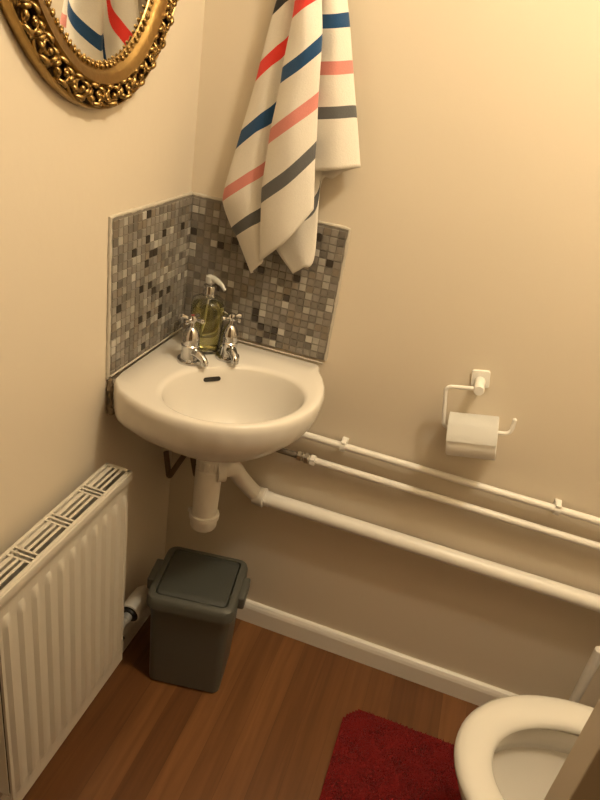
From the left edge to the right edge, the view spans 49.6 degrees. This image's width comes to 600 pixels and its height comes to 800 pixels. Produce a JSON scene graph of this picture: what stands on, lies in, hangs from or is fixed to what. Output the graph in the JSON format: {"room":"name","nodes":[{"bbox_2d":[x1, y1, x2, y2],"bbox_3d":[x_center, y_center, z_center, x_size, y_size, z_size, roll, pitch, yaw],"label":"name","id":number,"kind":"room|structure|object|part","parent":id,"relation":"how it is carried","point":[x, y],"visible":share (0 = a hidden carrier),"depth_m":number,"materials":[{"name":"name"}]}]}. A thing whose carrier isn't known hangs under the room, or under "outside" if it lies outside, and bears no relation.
{"room":"bathroom","nodes":[
{"label":"bathroom","id":0,"kind":"room"},
{"bbox_2d":[0,0,204,601],"bbox_3d":[-0.389,-0.384,0.948,0.100,2.500,1.080,16,28,11],"label":"wall","id":1,"kind":"structure","parent":0,"point":[66,167],"depth_m":1.07,"materials":[{"name":"paint"}]},
{"bbox_2d":[0,462,148,799],"bbox_3d":[-0.427,0.409,1.299,0.060,0.534,0.528,16,28,11],"label":"radiator","id":2,"kind":"object","parent":1,"relation":"attached to","point":[64,613],"visible":0.99,"depth_m":1.18,"materials":[{"name":"white metal"}]},
{"bbox_3d":[-0.507,0.496,1.063,0.044,0.484,0.002,16,28,11],"label":"panel","id":3,"kind":"part","parent":2,"relation":"part of","materials":[{"name":"white metal"}]},
{"bbox_2d":[0,462,132,608],"bbox_3d":[-0.410,0.216,1.116,0.059,0.022,0.376,16,28,11],"label":"grille","id":4,"kind":"object","parent":2,"relation":"attached to","point":[39,534],"depth_m":1.10,"materials":[{"name":"metal"}]},
{"bbox_3d":[-0.396,0.344,1.387,0.044,0.484,0.002,16,28,11],"label":"panel","id":5,"kind":"part","parent":2,"relation":"part of","materials":[{"name":"white metal"}]},
{"bbox_3d":[-0.415,0.521,1.526,0.024,0.024,0.046,16,28,11],"label":"valve stem","id":6,"kind":"part","parent":2,"relation":"part of","materials":[{"name":"grey plastic"}]},
{"bbox_2d":[0,607,150,799],"bbox_3d":[-0.520,0.699,1.488,0.020,0.068,0.900,16,28,11],"label":"baseboard","id":7,"kind":"structure","parent":1,"relation":"attached to","point":[130,630],"depth_m":1.70,"materials":[{"name":"white paint"}]},
{"bbox_2d":[0,0,178,109],"bbox_3d":[-0.249,-0.732,0.824,0.027,0.674,0.518,16,28,11],"label":"oval mirror","id":8,"kind":"object","parent":1,"relation":"attached to","point":[94,54],"visible":1,"depth_m":0.93,"materials":[{"name":"gold metal"}]},
{"bbox_2d":[51,0,147,60],"bbox_3d":[-0.253,-0.732,0.825,0.001,0.543,0.362,16,28,11],"label":"mirror glass","id":9,"kind":"object","parent":8,"relation":"attached to","point":[101,29],"depth_m":0.93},
{"bbox_2d":[106,191,192,379],"bbox_3d":[-0.299,-0.240,1.307,0.010,0.313,0.318,16,28,11],"label":"backsplash","id":10,"kind":"structure","parent":1,"relation":"attached to","point":[148,252],"depth_m":1.27,"materials":[{"name":"tile"}]},
{"bbox_2d":[22,614,478,799],"bbox_3d":[0.065,1.117,1.049,1.720,0.080,1.850,16,28,11],"label":"floor","id":11,"kind":"structure","parent":0,"point":[270,729],"depth_m":1.54,"materials":[{"name":"brown wood"}]},
{"bbox_2d":[146,546,250,692],"bbox_3d":[-0.259,0.549,1.604,0.234,0.301,0.190,11,27,3],"label":"bin","id":12,"kind":"object","parent":11,"relation":"on","point":[194,597],"visible":1,"depth_m":1.53,"materials":[{"name":"grey plastic"}]},
{"bbox_3d":[-0.344,0.416,1.555,0.020,0.035,0.074,11,27,3],"label":"handle","id":13,"kind":"part","parent":12,"relation":"part of","materials":[{"name":"grey plastic"}]},
{"bbox_3d":[-0.135,0.458,1.543,0.020,0.035,0.074,11,27,3],"label":"handle","id":14,"kind":"part","parent":12,"relation":"part of","materials":[{"name":"grey plastic"}]},
{"bbox_2d":[319,709,461,799],"bbox_3d":[0.196,0.957,1.294,0.386,0.012,0.702,16,28,11],"label":"bath mat","id":15,"kind":"object","parent":11,"relation":"on","point":[374,757],"visible":0.85,"depth_m":1.51,"materials":[{"name":"red fabric"}]},
{"bbox_2d":[454,695,593,799],"bbox_3d":[0.606,0.672,1.043,0.710,0.868,0.414,16,28,11],"label":"toilet","id":16,"kind":"object","parent":11,"relation":"on","point":[515,747],"visible":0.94,"depth_m":1.20,"materials":[{"name":"white ceramic"}]},
{"bbox_3d":[0.473,0.851,1.172,0.481,0.396,0.360,16,28,11],"label":"bowl","id":17,"kind":"part","parent":16,"relation":"part of","materials":[{"name":"white ceramic"}]},
{"bbox_2d":[569,646,599,702],"bbox_3d":[0.642,0.711,1.528,0.100,0.362,0.100,16,28,11],"label":"toilet brush","id":18,"kind":"object","parent":11,"relation":"on","point":[593,663],"visible":0.1,"depth_m":1.48,"materials":[{"name":"white plastic"}]},
{"bbox_2d":[165,0,599,707],"bbox_3d":[0.567,-0.352,1.202,1.620,2.500,0.100,16,28,11],"label":"wall","id":19,"kind":"structure","parent":0,"point":[471,208],"depth_m":1.33,"materials":[{"name":"paint"}]},
{"bbox_2d":[106,327,324,477],"bbox_3d":[-0.175,0.116,1.388,0.394,0.372,0.394,16,28,11],"label":"basin","id":20,"kind":"object","parent":19,"relation":"attached to","point":[256,407],"visible":0.92,"depth_m":1.30,"materials":[{"name":"white ceramic"}]},
{"bbox_2d":[176,313,207,366],"bbox_3d":[-0.211,-0.123,1.324,0.076,0.102,0.053,16,28,11],"label":"tap","id":21,"kind":"object","parent":20,"relation":"attached to","point":[191,355],"visible":1,"depth_m":1.32,"materials":[{"name":"silver metal"}]},
{"bbox_3d":[-0.215,-0.164,1.306,0.042,0.015,0.042,-5,31,-26],"label":"cross handle","id":22,"kind":"part","parent":21,"relation":"part of","materials":[{"name":"silver metal"}]},
{"bbox_3d":[-0.205,-0.089,1.325,0.049,0.028,0.024,28,33,31],"label":"spout","id":23,"kind":"part","parent":21,"relation":"part of","materials":[{"name":"silver metal"}]},
{"bbox_2d":[188,459,226,532],"bbox_3d":[-0.208,0.194,1.464,0.070,0.228,0.074,-2,30,-22],"label":"trap","id":24,"kind":"object","parent":20,"relation":"attached to","point":[204,513],"visible":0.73,"depth_m":1.45,"materials":[{"name":"white plastic"}]},
{"bbox_2d":[190,274,225,353],"bbox_3d":[-0.196,-0.185,1.376,0.071,0.166,0.071,7,28,-6],"label":"soap dispenser","id":25,"kind":"object","parent":20,"relation":"on","point":[210,306],"visible":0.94,"depth_m":1.35,"materials":[{"name":"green plastic"}]},
{"bbox_2d":[215,311,242,364],"bbox_3d":[-0.147,-0.131,1.359,0.053,0.102,0.075,8,28,-4],"label":"tap","id":26,"kind":"object","parent":20,"relation":"attached to","point":[227,353],"visible":1,"depth_m":1.35,"materials":[{"name":"silver metal"}]},
{"bbox_3d":[-0.141,-0.173,1.349,0.042,0.015,0.042,8,28,-4],"label":"cross handle","id":27,"kind":"part","parent":26,"relation":"part of","materials":[{"name":"silver metal"}]},
{"bbox_3d":[-0.141,-0.097,1.361,0.024,0.028,0.049,-4,31,-25],"label":"spout","id":28,"kind":"part","parent":26,"relation":"part of","materials":[{"name":"silver metal"}]},
{"bbox_2d":[184,192,350,360],"bbox_3d":[-0.082,-0.263,1.405,0.348,0.296,0.010,16,28,11],"label":"backsplash","id":29,"kind":"structure","parent":19,"relation":"attached to","point":[281,308],"depth_m":1.41,"materials":[{"name":"tile"}]},
{"bbox_2d":[339,436,348,451],"bbox_3d":[0.100,0.104,1.498,0.014,0.026,0.033,16,28,11],"label":"clip","id":30,"kind":"object","parent":19,"relation":"attached to","point":[344,439],"visible":0.88,"depth_m":1.49,"materials":[{"name":"white plastic"}]},
{"bbox_2d":[236,598,517,705],"bbox_3d":[0.318,0.721,1.722,1.520,0.068,0.016,16,28,11],"label":"baseboard","id":31,"kind":"structure","parent":19,"relation":"attached to","point":[465,688],"depth_m":1.74,"materials":[{"name":"white paint"}]},
{"bbox_2d":[226,462,599,612],"bbox_3d":[0.458,0.363,1.407,1.324,0.187,0.169,16,28,11],"label":"pipe","id":32,"kind":"object","parent":19,"relation":"attached to","point":[260,496],"visible":0.96,"depth_m":1.51,"materials":[{"name":"white plastic"}]},
{"bbox_2d":[276,448,599,550],"bbox_3d":[0.445,0.232,1.433,1.428,0.088,0.044,15,28,10],"label":"pipe","id":33,"kind":"object","parent":19,"relation":"attached to","point":[306,458],"visible":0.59,"depth_m":1.47,"materials":[{"name":"white metal"}]},
{"bbox_2d":[301,432,599,525],"bbox_3d":[0.463,0.204,1.405,1.398,0.037,0.034,16,28,11],"label":"pipe","id":34,"kind":"object","parent":19,"relation":"attached to","point":[307,435],"visible":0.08,"depth_m":1.44,"materials":[{"name":"white metal"}]},
{"bbox_2d":[441,369,516,434],"bbox_3d":[0.372,0.009,1.346,0.157,0.132,0.058,16,28,11],"label":"toilet roll holder","id":35,"kind":"object","parent":19,"relation":"attached to","point":[480,379],"visible":0.94,"depth_m":1.34,"materials":[{"name":"white metal"}]},
{"bbox_2d":[446,412,498,459],"bbox_3d":[0.360,0.076,1.358,0.115,0.109,0.095,16,28,11],"label":"toilet roll","id":36,"kind":"object","parent":35,"relation":"on","point":[468,435],"visible":1,"depth_m":1.32,"materials":[{"name":"white paper"}]},
{"bbox_3d":[0.367,-0.029,1.328,0.021,0.021,0.054,16,28,11],"label":"post","id":37,"kind":"part","parent":35,"relation":"part of","materials":[{"name":"white ceramic"}]},
{"bbox_3d":[0.375,-0.044,1.350,0.042,0.042,0.006,16,28,11],"label":"wall plate","id":38,"kind":"part","parent":35,"relation":"part of","materials":[{"name":"white ceramic"}]},
{"bbox_2d":[552,498,561,515],"bbox_3d":[0.554,0.233,1.402,0.014,0.026,0.033,16,28,11],"label":"clip","id":39,"kind":"object","parent":19,"relation":"attached to","point":[557,502],"visible":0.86,"depth_m":1.39,"materials":[{"name":"white plastic"}]},
{"bbox_3d":[0.233,0.026,0.374,1.520,2.500,0.035,16,28,11],"label":"wall","id":40,"kind":"structure","parent":0,"visible":0},
{"bbox_2d":[544,698,599,799],"bbox_3d":[0.536,0.356,0.382,0.734,1.992,0.034,16,28,11],"label":"door","id":41,"kind":"structure","parent":40,"relation":"in","point":[578,778],"depth_m":0.44,"materials":[{"name":"beige paint"}]},
{"bbox_3d":[0.011,-0.832,1.069,0.036,0.050,0.070,16,28,11],"label":"towel hook","id":42,"kind":"object","parent":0,"visible":0},
{"bbox_2d":[223,0,360,272],"bbox_3d":[-0.009,-0.525,1.194,0.268,0.650,0.085,15,28,9],"label":"hand towel","id":43,"kind":"object","parent":42,"relation":"hanging from","point":[299,129],"visible":1,"depth_m":1.19,"materials":[{"name":"fabric"}]}
]}

